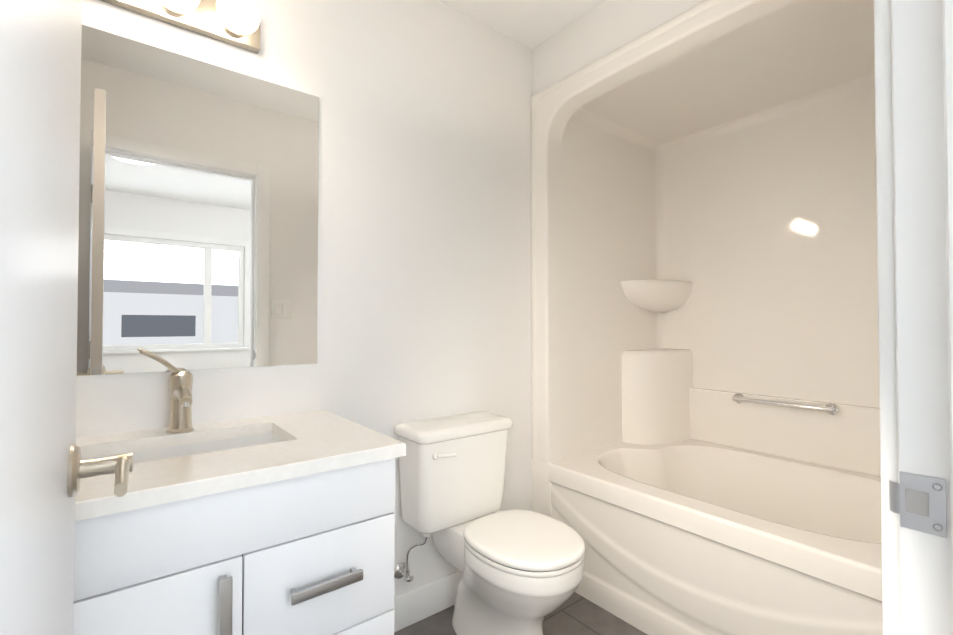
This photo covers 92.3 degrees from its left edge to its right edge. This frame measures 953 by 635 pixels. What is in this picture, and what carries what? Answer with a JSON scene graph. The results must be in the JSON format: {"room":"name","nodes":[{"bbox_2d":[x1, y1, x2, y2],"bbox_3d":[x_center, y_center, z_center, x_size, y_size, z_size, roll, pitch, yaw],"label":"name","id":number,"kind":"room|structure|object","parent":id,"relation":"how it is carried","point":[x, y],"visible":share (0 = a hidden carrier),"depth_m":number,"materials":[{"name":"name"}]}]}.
{"room":"bathroom","nodes":[
{"label":"bathroom","id":0,"kind":"room"},
{"bbox_2d":[76,0,531,596],"bbox_3d":[-0.133,-0.060,1.941,3.250,2.470,0.115,1,-1,-38],"label":"wall","id":1,"kind":"structure","parent":0,"point":[424,222],"depth_m":1.75,"materials":[{"name":"white paint"}]},
{"bbox_2d":[100,0,259,53],"bbox_3d":[-0.817,-0.878,1.239,0.454,0.116,0.167,1,-1,-38],"label":"sconce","id":2,"kind":"object","parent":1,"relation":"attached to","point":[236,23],"visible":1,"depth_m":1.29,"materials":[{"name":"silver metal"}]},
{"bbox_2d":[77,24,318,375],"bbox_3d":[-0.868,-0.302,1.293,0.836,0.905,0.005,1,-1,-38],"label":"mirror","id":3,"kind":"object","parent":1,"relation":"attached to","point":[198,219],"visible":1,"depth_m":1.32,"materials":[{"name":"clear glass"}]},
{"bbox_2d":[393,570,462,631],"bbox_3d":[-0.134,1.110,1.840,1.004,0.127,0.012,1,-1,-38],"label":"baseboard","id":4,"kind":"structure","parent":1,"relation":"attached to","point":[415,605],"depth_m":1.78,"materials":[{"name":"white paint"}]},
{"bbox_2d":[394,592,646,634],"bbox_3d":[0.347,1.195,1.306,3.250,0.060,1.674,1,-1,-38],"label":"floor","id":5,"kind":"structure","parent":0,"point":[575,613],"depth_m":1.75,"materials":[{"name":"tile"}]},
{"bbox_2d":[73,410,405,634],"bbox_3d":[-0.723,0.733,1.024,0.970,0.856,0.578,1,-1,-38],"label":"bathroom vanity","id":6,"kind":"object","parent":5,"relation":"on","point":[282,524],"visible":0.83,"depth_m":0.94,"materials":[{"name":"white paint"}]},
{"bbox_2d":[139,350,193,432],"bbox_3d":[-0.799,0.195,1.188,0.125,0.223,0.163,1,-1,-38],"label":"faucet","id":7,"kind":"object","parent":6,"relation":"on","point":[181,401],"visible":1,"depth_m":1.22,"materials":[{"name":"silver metal"}]},
{"bbox_2d":[394,412,584,634],"bbox_3d":[0.052,0.781,1.594,0.456,0.778,0.635,1,-1,-38],"label":"toilet","id":8,"kind":"object","parent":5,"relation":"on","point":[522,571],"visible":0.98,"depth_m":1.59,"materials":[{"name":"white ceramic"}]},
{"bbox_2d":[531,0,882,634],"bbox_3d":[1.091,0.056,1.908,0.992,2.238,1.441,1,-1,-38],"label":"shower","id":9,"kind":"object","parent":5,"relation":"on","point":[705,433],"visible":0.85,"depth_m":2.12,"materials":[{"name":"white plastic"}]},
{"bbox_2d":[438,0,605,48],"bbox_3d":[0.347,-1.355,1.348,3.250,0.100,1.674,1,-1,-38],"label":"ceiling","id":10,"kind":"structure","parent":0,"point":[531,24],"depth_m":1.95,"materials":[{"name":"white paint"}]},
{"bbox_2d":[532,0,702,94],"bbox_3d":[1.125,-1.179,1.954,1.046,0.232,1.444,1,-1,-38],"label":"wall","id":11,"kind":"structure","parent":0,"point":[601,30],"depth_m":1.90,"materials":[{"name":"white paint"}]},
{"bbox_3d":[-0.120,0.123,-0.032,0.032,2.040,0.115,1,-1,-38],"label":"door frame","id":12,"kind":"structure","parent":0,"visible":0},
{"bbox_2d":[0,0,133,634],"bbox_3d":[-0.364,0.127,0.337,0.176,2.028,0.769,1,-1,-36],"label":"door","id":13,"kind":"structure","parent":12,"relation":"attached to","point":[45,469],"depth_m":0.40,"materials":[{"name":"white paint"}]},
{"bbox_3d":[1.255,-0.074,1.048,1.934,2.470,0.115,1,-1,-38],"label":"wall","id":14,"kind":"structure","parent":0,"visible":0},
{"bbox_2d":[874,0,952,634],"bbox_3d":[0.176,0.090,0.210,0.905,2.115,0.130,1,-1,-38],"label":"door frame","id":15,"kind":"structure","parent":14,"relation":"attached to","point":[921,497],"depth_m":0.47,"materials":[{"name":"white paint"}]}
]}

